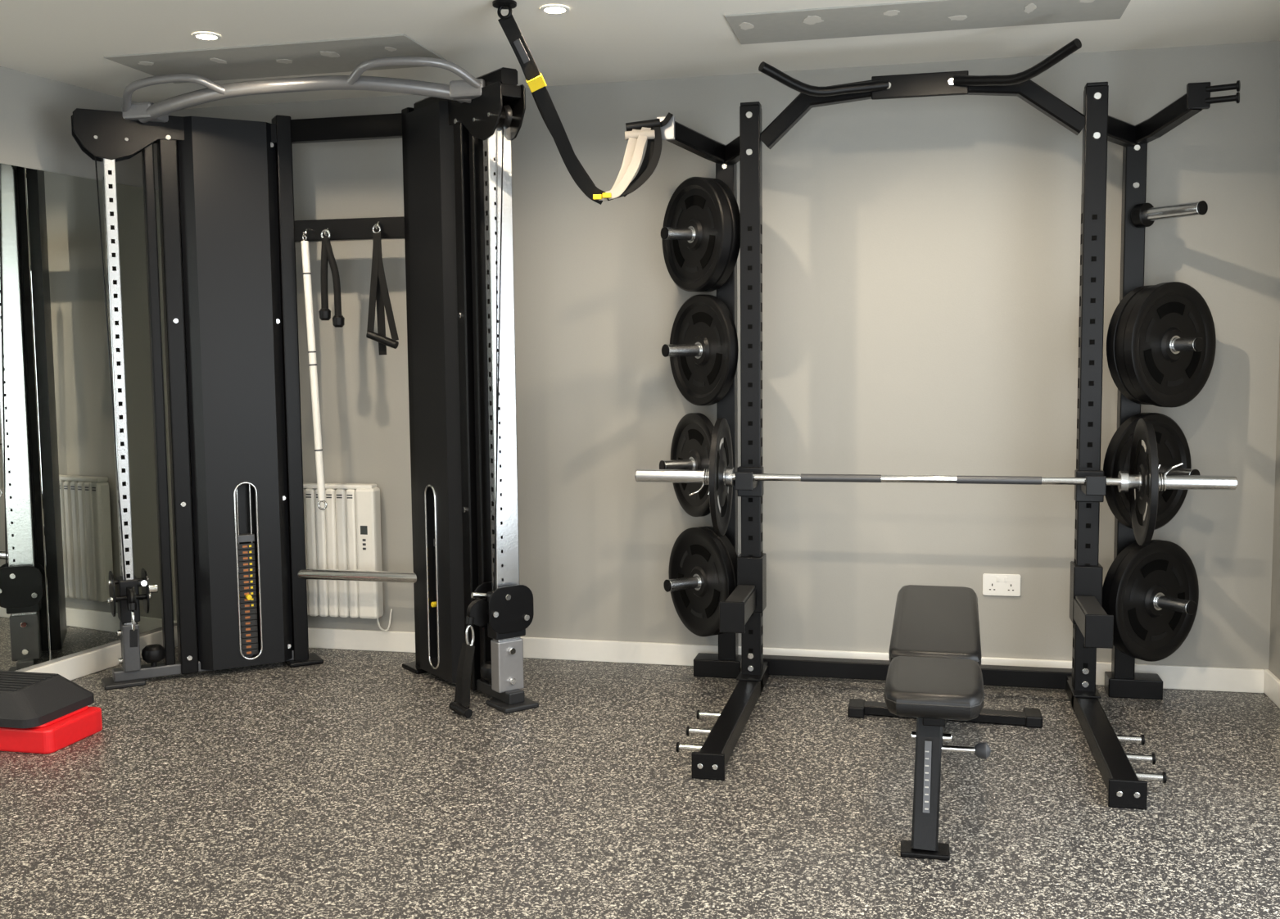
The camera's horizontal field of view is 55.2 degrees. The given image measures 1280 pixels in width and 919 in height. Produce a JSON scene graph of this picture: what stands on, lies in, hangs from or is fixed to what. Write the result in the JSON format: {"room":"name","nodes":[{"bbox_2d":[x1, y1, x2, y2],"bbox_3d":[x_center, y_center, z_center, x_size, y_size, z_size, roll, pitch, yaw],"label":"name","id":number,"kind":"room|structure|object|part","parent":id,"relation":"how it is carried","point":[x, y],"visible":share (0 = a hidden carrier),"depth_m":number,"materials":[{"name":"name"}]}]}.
{"room":"home gym","nodes":[
{"label":"home gym","id":0,"kind":"room"},
{"bbox_2d":[0,66,176,671],"bbox_3d":[-3.585,-0.056,2.172,0.100,2.522,7.880,1,5,20],"label":"wall","id":1,"kind":"structure","parent":0,"point":[36,112],"depth_m":5.08,"materials":[{"name":"grey paint"}]},
{"bbox_2d":[0,162,49,670],"bbox_3d":[-2.738,-0.110,4.337,0.008,2.030,1.492,1,5,20],"label":"wall mirror","id":2,"kind":"object","parent":1,"relation":"attached to","point":[24,629],"visible":1,"depth_m":4.94,"materials":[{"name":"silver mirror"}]},
{"bbox_2d":[24,167,176,660],"bbox_3d":[-2.339,-0.205,5.427,0.008,2.030,0.828,1,5,20],"label":"wall mirror","id":3,"kind":"object","parent":1,"relation":"attached to","point":[74,401],"visible":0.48,"depth_m":5.28,"materials":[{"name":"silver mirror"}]},
{"bbox_2d":[25,625,177,680],"bbox_3d":[-3.494,1.149,2.317,0.018,0.095,7.698,1,5,20],"label":"baseboard","id":4,"kind":"structure","parent":1,"relation":"attached to","point":[89,662],"depth_m":5.33,"materials":[{"name":"white paint"}]},
{"bbox_2d":[0,646,1279,918],"bbox_3d":[-1.234,1.273,1.730,6.040,0.100,7.990,1,5,13],"label":"floor","id":5,"kind":"structure","parent":0,"point":[347,785],"depth_m":3.68,"materials":[{"name":"rubber"}]},
{"bbox_2d":[0,670,102,754],"bbox_3d":[-2.282,0.904,4.439,0.570,0.204,0.360,1,5,13],"label":"step","id":6,"kind":"structure","parent":5,"relation":"on","point":[41,712],"depth_m":4.32,"materials":[{"name":"red plastic"}]},
{"bbox_2d":[71,56,538,717],"bbox_3d":[-1.306,-0.291,5.039,1.932,2.462,0.787,1,5,13],"label":"machine","id":7,"kind":"object","parent":5,"relation":"on","point":[230,232],"depth_m":5.10,"materials":[{"name":"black metal"}]},
{"bbox_3d":[-2.198,0.559,5.097,0.008,0.180,0.195,-3,5,-28],"label":"carriage plate","id":8,"kind":"part","parent":7,"relation":"part of","materials":[{"name":"black metal"}]},
{"bbox_3d":[-1.954,-1.327,5.151,0.795,0.195,0.008,-3,5,-28],"label":"header plate","id":9,"kind":"part","parent":7,"relation":"part of","materials":[{"name":"black metal"}]},
{"bbox_3d":[-2.085,0.553,5.157,0.008,0.180,0.195,-3,5,-28],"label":"carriage plate","id":10,"kind":"part","parent":7,"relation":"part of","materials":[{"name":"black metal"}]},
{"bbox_3d":[-2.052,0.543,5.154,0.035,0.040,0.040,-3,5,-28],"label":"pop pin knob","id":11,"kind":"part","parent":7,"relation":"part of","materials":[{"name":"silver metal"}]},
{"bbox_3d":[-2.026,-0.235,5.148,0.040,2.310,0.070,-3,5,-28],"label":"guide post","id":12,"kind":"part","parent":7,"relation":"part of","materials":[{"name":"metal"}]},
{"bbox_3d":[-1.907,-1.320,5.065,0.795,0.195,0.008,-3,5,-28],"label":"header plate","id":13,"kind":"part","parent":7,"relation":"part of","materials":[{"name":"black metal"}]},
{"bbox_3d":[-1.955,-0.238,5.174,0.070,2.310,0.090,-3,5,-28],"label":"post","id":14,"kind":"part","parent":7,"relation":"part of","materials":[{"name":"black metal"}]},
{"bbox_3d":[-1.743,0.236,5.298,0.012,0.260,0.012,1,5,13],"label":"guide rod","id":15,"kind":"part","parent":7,"relation":"part of","materials":[{"name":"silver metal"}]},
{"bbox_3d":[-1.717,0.341,5.320,0.076,0.032,0.051,-3,5,-28],"label":"stack plate","id":16,"kind":"part","parent":7,"relation":"part of","materials":[{"name":"grey metal"}]},
{"bbox_3d":[-1.693,0.234,5.324,0.012,0.260,0.012,1,5,13],"label":"guide rod","id":17,"kind":"part","parent":7,"relation":"part of","materials":[{"name":"silver metal"}]},
{"bbox_3d":[-1.542,-0.286,5.400,0.065,2.400,0.100,-3,5,-28],"label":"post","id":18,"kind":"part","parent":7,"relation":"part of","materials":[{"name":"black metal"}]},
{"bbox_2d":[300,228,327,510],"bbox_3d":[-1.415,-0.386,5.302,0.082,1.219,0.053,4,7,43],"label":"bar","id":19,"kind":"object","parent":7,"relation":"attached to","point":[305,243],"visible":1,"depth_m":5.29,"materials":[{"name":"silver metal"}]},
{"bbox_2d":[318,227,344,327],"bbox_3d":[-1.323,-0.781,5.251,0.114,0.426,0.070,1,5,13],"label":"rope","id":20,"kind":"object","parent":7,"relation":"hanging from","point":[327,253],"visible":1,"depth_m":5.23,"materials":[{"name":"black fabric"}]},
{"bbox_3d":[-1.244,-0.991,5.277,0.600,0.090,0.050,1,5,13],"label":"accessory rail","id":21,"kind":"part","parent":7,"relation":"part of","materials":[{"name":"black metal"}]},
{"bbox_3d":[-1.092,-0.729,5.204,0.145,0.567,0.066,1,5,13],"label":"stirrup handle","id":22,"kind":"part","parent":7,"relation":"part of","materials":[{"name":"black fabric"}]},
{"bbox_3d":[-0.936,-0.280,5.260,0.100,2.400,0.065,-4,6,-35],"label":"post","id":23,"kind":"part","parent":7,"relation":"part of","materials":[{"name":"metal"}]},
{"bbox_3d":[-0.665,-0.226,4.876,0.090,2.310,0.070,-4,6,-35],"label":"post","id":24,"kind":"part","parent":7,"relation":"part of","materials":[{"name":"black metal"}]},
{"bbox_3d":[-0.736,-1.310,4.794,0.008,0.195,0.795,-4,6,-35],"label":"header plate","id":25,"kind":"part","parent":7,"relation":"part of","materials":[{"name":"black metal"}]},
{"bbox_3d":[-0.613,-0.222,4.821,0.070,2.310,0.040,-4,6,-35],"label":"guide post","id":26,"kind":"part","parent":7,"relation":"part of","materials":[{"name":"silver metal"}]},
{"bbox_3d":[-0.569,0.567,4.807,0.195,0.180,0.008,-4,6,-35],"label":"carriage plate","id":27,"kind":"part","parent":7,"relation":"part of","materials":[{"name":"black metal"}]},
{"bbox_3d":[-0.495,0.575,4.703,0.195,0.180,0.008,-4,6,-35],"label":"carriage plate","id":28,"kind":"part","parent":7,"relation":"part of","materials":[{"name":"black metal"}]},
{"bbox_3d":[-0.657,-1.315,4.851,0.008,0.195,0.795,-4,6,-35],"label":"header plate","id":29,"kind":"part","parent":7,"relation":"part of","materials":[{"name":"black metal"}]},
{"bbox_2d":[847,584,1042,860],"bbox_3d":[0.980,0.753,3.904,0.695,0.529,1.405,1,5,13],"label":"weight bench","id":30,"kind":"object","parent":5,"relation":"on","point":[934,677],"visible":1,"depth_m":3.46,"materials":[{"name":"leather"}]},
{"bbox_3d":[0.788,0.882,3.360,0.082,0.360,0.158,1,5,13],"label":"post","id":31,"kind":"part","parent":30,"relation":"part of","materials":[{"name":"black metal"}]},
{"bbox_3d":[0.837,0.684,3.491,0.060,0.037,0.400,1,5,13],"label":"seat frame","id":32,"kind":"part","parent":30,"relation":"part of","materials":[{"name":"black metal"}]},
{"bbox_3d":[0.956,0.846,3.952,0.068,0.324,1.175,1,5,15],"label":"rail","id":33,"kind":"part","parent":30,"relation":"part of","materials":[{"name":"silver metal"}]},
{"bbox_3d":[0.968,0.820,3.452,0.045,0.048,0.048,1,5,13],"label":"adjust knob","id":34,"kind":"part","parent":30,"relation":"part of","materials":[{"name":"black plastic"}]},
{"bbox_2d":[656,38,1240,809],"bbox_3d":[1.010,-0.227,4.319,2.120,2.412,1.363,1,5,13],"label":"power rack","id":35,"kind":"object","parent":5,"relation":"on","point":[742,612],"visible":0.8,"depth_m":4.60,"materials":[{"name":"black metal"}]},
{"bbox_3d":[0.101,-1.287,4.756,0.070,0.090,0.018,1,5,13],"label":"arm plate","id":36,"kind":"part","parent":35,"relation":"part of","materials":[{"name":"silver metal"}]},
{"bbox_2d":[670,412,714,516],"bbox_3d":[0.230,0.022,5.043,0.038,0.428,0.428,-3,5,-24],"label":"weight plate","id":37,"kind":"object","parent":35,"relation":"on","point":[692,436],"visible":0.58,"depth_m":5.03,"materials":[{"name":"black rubber"}]},
{"bbox_3d":[0.229,-1.264,4.883,0.352,0.139,0.064,-5,7,-43],"label":"arm","id":38,"kind":"part","parent":35,"relation":"part of"},
{"bbox_2d":[661,176,732,291],"bbox_3d":[0.225,-0.908,4.947,0.047,0.456,0.456,-3,6,-31],"label":"weight plate","id":39,"kind":"object","parent":35,"relation":"on","point":[699,204],"visible":0.93,"depth_m":4.90,"materials":[{"name":"black rubber"}]},
{"bbox_2d":[668,527,733,636],"bbox_3d":[0.249,0.506,5.071,0.032,0.452,0.452,-3,6,-31],"label":"weight plate","id":40,"kind":"object","parent":35,"relation":"on","point":[696,551],"visible":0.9,"depth_m":5.04,"materials":[{"name":"black rubber"}]},
{"bbox_2d":[669,293,738,405],"bbox_3d":[0.256,-0.446,5.002,0.047,0.452,0.452,-3,6,-31],"label":"weight plate","id":41,"kind":"object","parent":35,"relation":"on","point":[704,320],"visible":0.9,"depth_m":4.96,"materials":[{"name":"black rubber"}]},
{"bbox_3d":[0.219,0.982,3.920,0.108,0.085,0.015,1,5,13],"label":"foot plate","id":42,"kind":"part","parent":35,"relation":"part of","materials":[{"name":"black metal"}]},
{"bbox_2d":[698,525,737,635],"bbox_3d":[0.283,0.504,5.092,0.047,0.452,0.452,-3,6,-31],"label":"weight plate","id":43,"kind":"object","parent":35,"relation":"on","point":[731,554],"visible":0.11,"depth_m":4.93,"materials":[{"name":"black rubber"}]},
{"bbox_2d":[702,177,740,292],"bbox_3d":[0.264,-0.910,4.971,0.047,0.456,0.456,-3,6,-31],"label":"weight plate","id":44,"kind":"object","parent":35,"relation":"on","point":[733,205],"visible":0.1,"depth_m":4.80,"materials":[{"name":"black rubber"}]},
{"bbox_3d":[0.336,0.574,4.458,0.092,0.115,0.010,1,5,13],"label":"spotter arm","id":45,"kind":"part","parent":35,"relation":"part of"},
{"bbox_3d":[0.369,0.929,4.568,0.078,0.070,1.320,1,5,13],"label":"foot rail","id":46,"kind":"part","parent":35,"relation":"part of","materials":[{"name":"black metal"}]},
{"bbox_3d":[0.380,0.560,4.650,0.076,0.080,0.385,1,5,13],"label":"spotter arm","id":47,"kind":"part","parent":35,"relation":"part of"},
{"bbox_3d":[0.452,0.859,4.924,0.098,0.008,0.220,1,5,13],"label":"foot plate","id":48,"kind":"part","parent":35,"relation":"part of","materials":[{"name":"black metal"}]},
{"bbox_2d":[752,480,758,489],"bbox_3d":[0.412,0.094,4.721,0.068,0.031,0.165,1,5,13],"label":"j-hook","id":49,"kind":"object","parent":35,"relation":"attached to","point":[755,483],"depth_m":4.73,"materials":[{"name":"black metal"}]},
{"bbox_3d":[1.035,-1.386,4.534,0.350,0.085,0.016,1,5,13],"label":"beam plate","id":50,"kind":"part","parent":35,"relation":"part of","materials":[{"name":"black metal"}]},
{"bbox_2d":[634,462,1237,496],"bbox_3d":[1.034,0.073,4.522,2.156,0.147,0.083,1,5,13],"label":"barbell","id":51,"kind":"object","parent":35,"relation":"on","point":[1124,481],"visible":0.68,"depth_m":4.49,"materials":[{"name":"silver metal"}]},
{"bbox_3d":[0.232,0.101,4.701,0.088,0.077,0.040,-5,6,-40],"label":"handle","id":52,"kind":"part","parent":51,"relation":"part of","materials":[{"name":"silver metal"}]},
{"bbox_2d":[708,417,732,535],"bbox_3d":[0.312,0.066,4.692,0.026,0.450,0.450,1,5,13],"label":"weight plate","id":53,"kind":"object","parent":51,"relation":"on","point":[721,457],"visible":0.94,"depth_m":4.63,"materials":[{"name":"black rubber"}]},
{"bbox_2d":[1129,418,1158,545],"bbox_3d":[1.789,0.079,4.351,0.028,0.452,0.452,1,5,13],"label":"weight plate","id":54,"kind":"object","parent":51,"relation":"on","point":[1143,500],"visible":0.95,"depth_m":4.29,"materials":[{"name":"black rubber"}]},
{"bbox_3d":[1.867,0.046,4.317,0.040,0.077,0.088,-3,5,-24],"label":"handle","id":55,"kind":"part","parent":51,"relation":"part of","materials":[{"name":"silver metal"}]},
{"bbox_3d":[1.610,0.572,4.366,0.076,0.080,0.385,1,5,13],"label":"spotter arm","id":56,"kind":"part","parent":35,"relation":"part of"},
{"bbox_2d":[1080,484,1085,494],"bbox_3d":[1.642,0.105,4.436,0.068,0.031,0.165,1,5,13],"label":"j-hook","id":57,"kind":"object","parent":35,"relation":"attached to","point":[1083,487],"depth_m":4.45,"materials":[{"name":"black metal"}]},
{"bbox_3d":[1.681,0.870,4.640,0.098,0.008,0.220,1,5,13],"label":"foot plate","id":58,"kind":"part","parent":35,"relation":"part of","materials":[{"name":"black metal"}]},
{"bbox_3d":[1.565,0.586,4.174,0.092,0.115,0.010,1,5,13],"label":"spotter arm","id":59,"kind":"part","parent":35,"relation":"part of"},
{"bbox_3d":[1.599,0.940,4.284,0.078,0.070,1.320,1,5,13],"label":"foot rail","id":60,"kind":"part","parent":35,"relation":"part of","materials":[{"name":"black metal"}]},
{"bbox_2d":[1102,541,1138,654],"bbox_3d":[1.943,0.535,4.707,0.450,0.450,0.044,-3,5,-28],"label":"weight plate","id":61,"kind":"object","parent":35,"relation":"on","point":[1110,576],"visible":0.02,"depth_m":4.61,"materials":[{"name":"black rubber"}]},
{"bbox_3d":[1.448,0.993,3.636,0.108,0.085,0.015,1,5,13],"label":"foot plate","id":62,"kind":"part","parent":35,"relation":"part of","materials":[{"name":"black metal"}]},
{"bbox_2d":[1106,284,1152,404],"bbox_3d":[1.933,-0.432,4.626,0.450,0.450,0.044,-3,5,-28],"label":"weight plate","id":63,"kind":"object","parent":35,"relation":"on","point":[1114,323],"visible":0.12,"depth_m":4.53,"materials":[{"name":"black rubber"}]},
{"bbox_2d":[1115,284,1154,404],"bbox_3d":[1.954,-0.429,4.589,0.450,0.450,0.044,-3,5,-28],"label":"weight plate","id":64,"kind":"object","parent":35,"relation":"on","point":[1119,341],"visible":0.06,"depth_m":4.50,"materials":[{"name":"black rubber"}]},
{"bbox_2d":[1103,412,1191,529],"bbox_3d":[1.937,0.046,4.668,0.450,0.450,0.047,-3,5,-28],"label":"weight plate","id":65,"kind":"object","parent":35,"relation":"on","point":[1173,448],"visible":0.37,"depth_m":4.66,"materials":[{"name":"black rubber"}]},
{"bbox_2d":[1108,539,1198,661],"bbox_3d":[1.963,0.538,4.670,0.464,0.464,0.044,-3,5,-28],"label":"weight plate","id":66,"kind":"object","parent":35,"relation":"on","point":[1145,631],"visible":0.88,"depth_m":4.64,"materials":[{"name":"black rubber"}]},
{"bbox_3d":[1.928,-1.248,4.492,0.056,0.139,0.333,-2,5,-15],"label":"arm","id":67,"kind":"part","parent":35,"relation":"part of"},
{"bbox_2d":[1123,281,1216,407],"bbox_3d":[1.974,-0.426,4.551,0.464,0.464,0.044,-3,5,-28],"label":"weight plate","id":68,"kind":"object","parent":35,"relation":"on","point":[1164,377],"visible":0.91,"depth_m":4.52,"materials":[{"name":"black rubber"}]},
{"bbox_3d":[1.975,-1.286,4.330,0.075,0.090,0.028,1,5,13],"label":"arm plate","id":69,"kind":"part","parent":35,"relation":"part of","materials":[{"name":"black metal"}]},
{"bbox_2d":[0,0,1279,108],"bbox_3d":[-1.260,-1.340,1.511,6.040,0.100,7.990,1,5,13],"label":"ceiling","id":70,"kind":"structure","parent":0,"point":[68,42],"depth_m":4.47,"materials":[{"name":"paint"}]},
{"bbox_2d":[191,31,221,40],"bbox_3d":[-1.562,-1.526,4.413,0.100,0.006,0.100,1,5,13],"label":"recessed light","id":71,"kind":"object","parent":70,"relation":"in","point":[200,35],"visible":1,"depth_m":4.41,"materials":[{"name":"white ceramic"}]},
{"bbox_2d":[104,33,447,83],"bbox_3d":[-1.404,-1.559,4.786,1.240,0.009,0.460,1,5,13],"label":"ceiling panel","id":72,"kind":"structure","parent":70,"relation":"attached to","point":[339,55],"depth_m":4.73,"materials":[{"name":"grey paint"}]},
{"bbox_2d":[540,4,569,14],"bbox_3d":[-0.286,-1.514,4.118,0.100,0.006,0.100,1,5,13],"label":"recessed light","id":73,"kind":"object","parent":70,"relation":"in","point":[549,9],"visible":1,"depth_m":4.11,"materials":[{"name":"white ceramic"}]},
{"bbox_2d":[492,0,673,204],"bbox_3d":[-0.224,-1.244,4.426,0.179,0.598,0.916,3,6,38],"label":"trainer","id":74,"kind":"object","parent":70,"relation":"hanging from","point":[637,133],"visible":1,"depth_m":4.55,"materials":[{"name":"black fabric"}]},
{"bbox_2d":[724,0,1130,44],"bbox_3d":[0.989,-1.539,4.258,1.340,0.009,0.390,1,5,13],"label":"ceiling panel","id":75,"kind":"structure","parent":70,"relation":"attached to","point":[924,15],"depth_m":4.26,"materials":[{"name":"grey paint"}]},
{"bbox_2d":[168,40,1279,669],"bbox_3d":[0.175,-0.358,5.327,4.945,2.522,0.100,1,5,13],"label":"wall","id":76,"kind":"structure","parent":0,"point":[921,255],"depth_m":5.09,"materials":[{"name":"grey paint"}]},
{"bbox_2d":[303,482,392,631],"bbox_3d":[-1.444,0.451,5.663,0.584,0.684,0.112,1,5,13],"label":"radiator","id":77,"kind":"object","parent":76,"relation":"attached to","point":[346,535],"visible":0.66,"depth_m":5.59,"materials":[{"name":"white metal"}]},
{"bbox_3d":[-1.462,0.419,5.660,0.550,0.550,0.050,1,5,13],"label":"plate","id":78,"kind":"part","parent":77,"relation":"part of","materials":[{"name":"white metal"}]},
{"bbox_3d":[-1.468,0.121,5.629,0.535,0.020,0.063,1,5,13],"label":"rail","id":79,"kind":"part","parent":77,"relation":"part of","materials":[{"name":"white metal"}]},
{"bbox_3d":[-1.237,0.427,5.598,0.095,0.600,0.080,1,5,13],"label":"control panel","id":80,"kind":"part","parent":77,"relation":"part of","materials":[{"name":"white ceramic"}]},
{"bbox_2d":[307,627,1264,693],"bbox_3d":[0.150,0.856,5.376,4.759,0.095,0.018,1,5,13],"label":"baseboard","id":81,"kind":"structure","parent":76,"relation":"attached to","point":[1173,676],"depth_m":5.37,"materials":[{"name":"white paint"}]},
{"bbox_2d":[982,573,1020,596],"bbox_3d":[1.489,0.517,5.039,0.150,0.090,0.013,1,5,13],"label":"wall socket","id":82,"kind":"object","parent":76,"relation":"attached to","point":[1005,585],"visible":1,"depth_m":5.04,"materials":[{"name":"white plastic"}]},
{"bbox_2d":[1268,344,1279,679],"bbox_3d":[1.647,-0.006,0.952,0.100,2.522,7.790,1,5,13],"label":"wall","id":83,"kind":"structure","parent":0,"point":[1274,640],"depth_m":4.75,"materials":[{"name":"grey paint"}]},
{"bbox_2d":[1263,669,1279,708],"bbox_3d":[1.601,1.202,1.066,0.018,0.095,7.790,1,5,13],"label":"baseboard","id":84,"kind":"structure","parent":83,"relation":"attached to","point":[1272,683],"depth_m":4.73,"materials":[{"name":"white paint"}]}
]}

